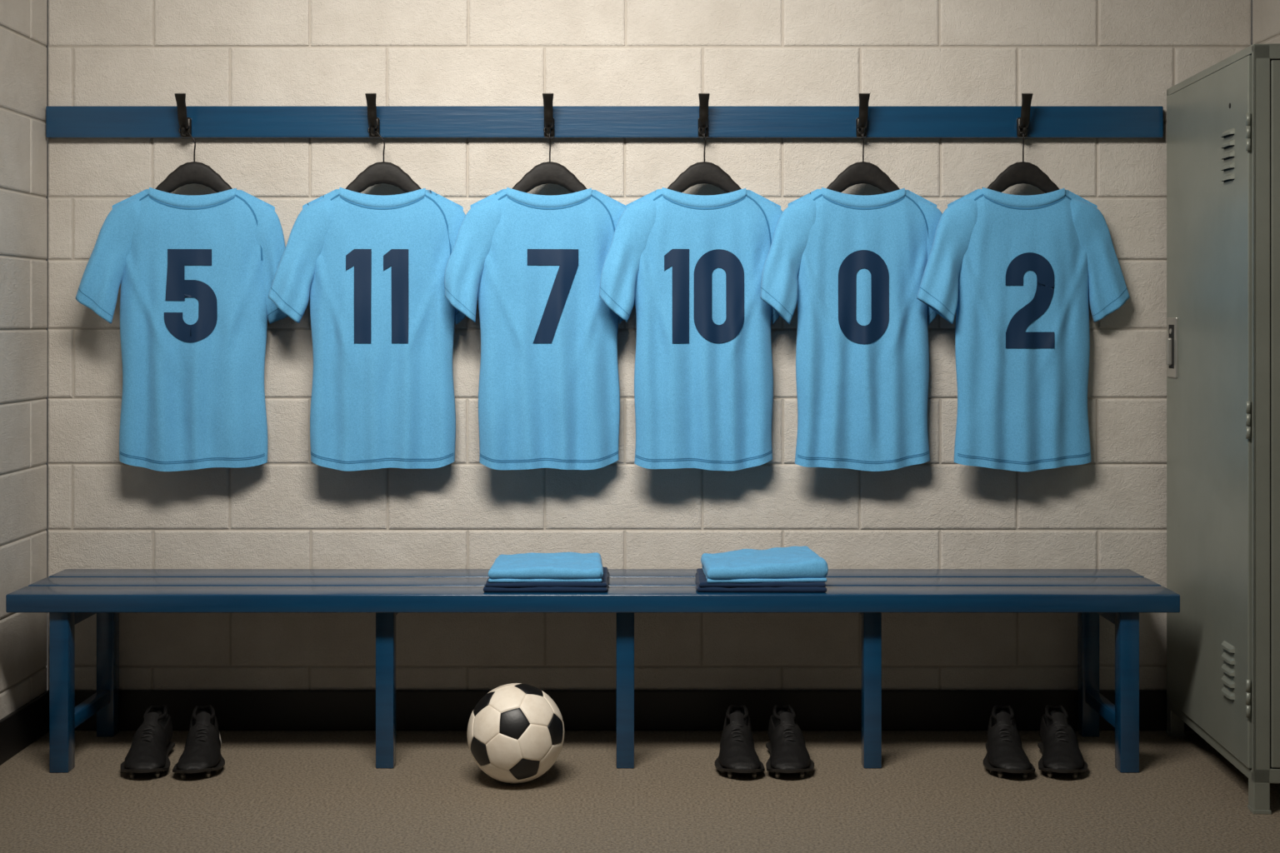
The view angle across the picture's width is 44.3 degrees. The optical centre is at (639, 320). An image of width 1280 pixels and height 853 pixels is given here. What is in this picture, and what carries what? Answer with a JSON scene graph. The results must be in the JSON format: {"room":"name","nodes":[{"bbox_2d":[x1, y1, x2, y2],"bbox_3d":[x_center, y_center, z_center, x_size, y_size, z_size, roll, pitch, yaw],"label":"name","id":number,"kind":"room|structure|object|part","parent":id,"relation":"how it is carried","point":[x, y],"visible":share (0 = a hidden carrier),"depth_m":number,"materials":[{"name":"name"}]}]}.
{"room":"changing room","nodes":[
{"label":"changing room","id":0,"kind":"room"},
{"bbox_2d":[0,0,47,719],"bbox_3d":[-1.508,-0.270,1.400,0.005,2.620,5.200,0,0,0],"label":"wall","id":1,"kind":"structure","parent":0,"point":[23,264],"depth_m":3.83,"materials":[{"name":"beige brick"}]},
{"bbox_2d":[0,690,49,765],"bbox_3d":[-1.500,0.989,1.394,0.012,0.102,5.188,0,0,0],"label":"baseboard","id":2,"kind":"structure","parent":1,"relation":"attached to","point":[22,727],"depth_m":3.82,"materials":[{"name":"black rubber"}]},
{"bbox_2d":[0,730,1279,852],"bbox_3d":[0.025,1.090,1.450,3.261,0.100,5.300,0,0,0],"label":"floor","id":3,"kind":"structure","parent":0,"point":[274,792],"depth_m":3.41,"materials":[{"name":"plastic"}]},
{"bbox_2d":[120,705,174,779],"bbox_3d":[-1.146,0.983,3.680,0.114,0.113,0.278,0,0,-8],"label":"boot","id":4,"kind":"object","parent":3,"relation":"on","point":[151,747],"visible":1,"depth_m":3.64,"materials":[{"name":"black leather"}]},
{"bbox_2d":[172,705,224,779],"bbox_3d":[-1.026,0.983,3.680,0.114,0.113,0.278,0,0,-12],"label":"boot","id":5,"kind":"object","parent":3,"relation":"on","point":[202,753],"visible":1,"depth_m":3.63,"materials":[{"name":"black leather"}]},
{"bbox_2d":[467,683,564,784],"bbox_3d":[-0.280,0.930,3.550,0.219,0.219,0.219,0,0,0],"label":"soccer ball","id":6,"kind":"object","parent":3,"relation":"on","point":[516,731],"visible":1,"depth_m":3.47,"materials":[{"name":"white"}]},
{"bbox_2d":[5,569,1179,773],"bbox_3d":[-0.107,0.834,3.787,2.689,0.413,0.374,0,0,0],"label":"bench","id":7,"kind":"object","parent":3,"relation":"on","point":[70,597],"visible":0.97,"depth_m":3.65,"materials":[{"name":"blue paint"}]},
{"bbox_2d":[483,552,609,592],"bbox_3d":[-0.218,0.596,3.738,0.290,0.062,0.234,0,0,0],"label":"folded clothes","id":8,"kind":"object","parent":7,"relation":"on","point":[559,572],"visible":1,"depth_m":3.63,"materials":[{"name":"blue fabric"}]},
{"bbox_2d":[695,545,828,592],"bbox_3d":[0.284,0.589,3.737,0.307,0.076,0.241,0,0,0],"label":"folded clothes","id":9,"kind":"object","parent":7,"relation":"on","point":[790,569],"visible":1,"depth_m":3.63,"materials":[{"name":"blue fabric"}]},
{"bbox_2d":[714,705,764,779],"bbox_3d":[0.231,0.983,3.682,0.114,0.113,0.278,0,0,2],"label":"boot","id":10,"kind":"object","parent":3,"relation":"on","point":[737,754],"visible":1,"depth_m":3.63,"materials":[{"name":"black leather"}]},
{"bbox_2d":[765,705,814,778],"bbox_3d":[0.345,0.983,3.682,0.114,0.113,0.278,0,0,0],"label":"boot","id":11,"kind":"object","parent":3,"relation":"on","point":[787,746],"visible":1,"depth_m":3.64,"materials":[{"name":"black leather"}]},
{"bbox_2d":[983,705,1034,779],"bbox_3d":[0.857,0.983,3.681,0.114,0.113,0.278,0,0,8],"label":"boot","id":12,"kind":"object","parent":3,"relation":"on","point":[1005,752],"visible":1,"depth_m":3.63,"materials":[{"name":"black leather"}]},
{"bbox_2d":[1037,705,1088,779],"bbox_3d":[0.982,0.983,3.680,0.114,0.113,0.278,0,0,9],"label":"boot","id":13,"kind":"object","parent":3,"relation":"on","point":[1059,747],"visible":1,"depth_m":3.63,"materials":[{"name":"black leather"}]},
{"bbox_2d":[1165,43,1279,814],"bbox_3d":[1.401,0.228,3.638,0.225,1.624,0.658,0,0,3],"label":"locker","id":14,"kind":"object","parent":3,"relation":"on","point":[1222,340],"visible":1,"depth_m":3.48,"materials":[{"name":"metal"}]},
{"bbox_3d":[1.310,0.066,3.891,0.018,0.148,0.080,0,0,3],"label":"latch handle","id":15,"kind":"part","parent":14,"relation":"part of","materials":[{"name":"silver metal"}]},
{"bbox_3d":[1.306,0.194,3.642,0.020,1.513,0.618,0,0,3],"label":"door","id":16,"kind":"part","parent":14,"relation":"part of","materials":[{"name":"metal"}]},
{"bbox_2d":[48,0,1250,689],"bbox_3d":[0.025,-0.270,4.002,3.061,2.620,0.005,0,0,0],"label":"wall","id":17,"kind":"structure","parent":0,"point":[288,511],"depth_m":4.00,"materials":[{"name":"beige brick"}]},
{"bbox_2d":[45,105,1163,138],"bbox_3d":[-0.089,-0.503,3.987,2.825,0.080,0.023,0,0,0],"label":"coat rack","id":18,"kind":"object","parent":17,"relation":"attached to","point":[62,122],"visible":1,"depth_m":3.98,"materials":[{"name":"blue wood"}]},
{"bbox_2d":[174,93,191,137],"bbox_3d":[-1.145,-0.515,3.943,0.028,0.105,0.066,0,0,0],"label":"coat hook","id":19,"kind":"object","parent":18,"relation":"attached to","point":[184,122],"depth_m":3.93,"materials":[{"name":"black metal"}]},
{"bbox_2d":[155,127,232,193],"bbox_3d":[-1.117,-0.376,3.945,0.293,0.228,0.026,0,0,-6],"label":"clothes hanger","id":20,"kind":"object","parent":18,"relation":"hanging from","point":[193,172],"visible":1,"depth_m":3.93,"materials":[{"name":"black plastic"}]},
{"bbox_2d":[75,187,288,471],"bbox_3d":[-1.118,0.020,3.935,0.555,0.708,0.080,0,0,-10],"label":"jersey","id":21,"kind":"object","parent":20,"relation":"hanging from","point":[195,274],"visible":0.98,"depth_m":3.91,"materials":[{"name":"fabric"}]},
{"bbox_2d":[365,93,379,137],"bbox_3d":[-0.670,-0.515,3.943,0.028,0.105,0.066,0,0,0],"label":"coat hook","id":22,"kind":"object","parent":18,"relation":"attached to","point":[373,122],"depth_m":3.93,"materials":[{"name":"black metal"}]},
{"bbox_2d":[345,127,421,192],"bbox_3d":[-0.642,-0.376,3.945,0.293,0.228,0.026,0,0,-6],"label":"clothes hanger","id":23,"kind":"object","parent":18,"relation":"hanging from","point":[383,172],"visible":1,"depth_m":3.93,"materials":[{"name":"black plastic"}]},
{"bbox_2d":[267,187,477,471],"bbox_3d":[-0.666,0.020,3.932,0.515,0.706,0.080,0,0,-10],"label":"jersey","id":24,"kind":"object","parent":23,"relation":"hanging from","point":[372,267],"visible":0.89,"depth_m":3.91,"materials":[{"name":"fabric"}]},
{"bbox_2d":[542,93,554,137],"bbox_3d":[-0.229,-0.515,3.943,0.028,0.105,0.066,0,0,0],"label":"coat hook","id":25,"kind":"object","parent":18,"relation":"attached to","point":[549,122],"depth_m":3.93,"materials":[{"name":"black metal"}]},
{"bbox_2d":[511,127,587,193],"bbox_3d":[-0.226,-0.376,3.944,0.293,0.228,0.023,0,0,-6],"label":"clothes hanger","id":26,"kind":"object","parent":18,"relation":"hanging from","point":[549,172],"visible":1,"depth_m":3.93,"materials":[{"name":"black plastic"}]},
{"bbox_2d":[444,187,634,469],"bbox_3d":[-0.241,0.019,3.933,0.492,0.706,0.081,0,0,-10],"label":"jersey","id":27,"kind":"object","parent":26,"relation":"hanging from","point":[549,388],"visible":0.89,"depth_m":3.91,"materials":[{"name":"fabric"}]},
{"bbox_2d":[698,93,709,137],"bbox_3d":[0.160,-0.515,3.943,0.028,0.105,0.066,0,0,0],"label":"coat hook","id":28,"kind":"object","parent":18,"relation":"attached to","point":[703,97],"depth_m":3.93,"materials":[{"name":"black metal"}]},
{"bbox_2d":[667,127,741,193],"bbox_3d":[0.161,-0.376,3.944,0.293,0.228,0.023,0,0,-6],"label":"clothes hanger","id":29,"kind":"object","parent":18,"relation":"hanging from","point":[703,172],"visible":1,"depth_m":3.93,"materials":[{"name":"black plastic"}]},
{"bbox_2d":[599,187,782,470],"bbox_3d":[0.144,0.020,3.933,0.497,0.707,0.080,0,0,-10],"label":"jersey","id":30,"kind":"object","parent":29,"relation":"hanging from","point":[692,266],"visible":0.91,"depth_m":3.91,"materials":[{"name":"fabric"}]},
{"bbox_2d":[855,93,869,137],"bbox_3d":[0.559,-0.515,3.943,0.028,0.105,0.066,0,0,0],"label":"coat hook","id":31,"kind":"object","parent":18,"relation":"attached to","point":[861,122],"depth_m":3.93,"materials":[{"name":"black metal"}]},
{"bbox_2d":[826,127,899,193],"bbox_3d":[0.559,-0.376,3.944,0.293,0.228,0.022,0,0,-6],"label":"clothes hanger","id":32,"kind":"object","parent":18,"relation":"hanging from","point":[862,172],"visible":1,"depth_m":3.93,"materials":[{"name":"black plastic"}]},
{"bbox_2d":[760,187,942,471],"bbox_3d":[0.541,0.021,3.934,0.498,0.708,0.082,0,0,-11],"label":"jersey","id":33,"kind":"object","parent":32,"relation":"hanging from","point":[853,267],"visible":0.89,"depth_m":3.91,"materials":[{"name":"fabric"}]},
{"bbox_2d":[987,127,1059,193],"bbox_3d":[0.959,-0.376,3.943,0.293,0.228,0.022,0,0,-6],"label":"clothes hanger","id":34,"kind":"object","parent":18,"relation":"hanging from","point":[1022,172],"visible":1,"depth_m":3.93,"materials":[{"name":"black plastic"}]},
{"bbox_2d":[916,187,1129,471],"bbox_3d":[0.957,0.021,3.935,0.557,0.708,0.080,0,0,-10],"label":"jersey","id":35,"kind":"object","parent":34,"relation":"hanging from","point":[1020,274],"visible":1,"depth_m":3.91,"materials":[{"name":"fabric"}]},
{"bbox_2d":[1016,93,1033,137],"bbox_3d":[0.964,-0.515,3.943,0.028,0.105,0.066,0,0,0],"label":"coat hook","id":36,"kind":"object","parent":18,"relation":"attached to","point":[1022,122],"depth_m":3.93,"materials":[{"name":"black metal"}]},
{"bbox_2d":[48,690,1193,730],"bbox_3d":[0.025,0.989,3.994,3.059,0.102,0.012,0,0,0],"label":"baseboard","id":37,"kind":"structure","parent":17,"relation":"attached to","point":[235,710],"depth_m":3.99,"materials":[{"name":"black rubber"}]},
{"bbox_2d":[1252,0,1279,44],"bbox_3d":[1.557,-0.270,1.400,0.005,2.620,5.200,0,0,0],"label":"wall","id":38,"kind":"structure","parent":0,"point":[1266,13],"depth_m":3.91,"materials":[{"name":"beige"}]}
]}

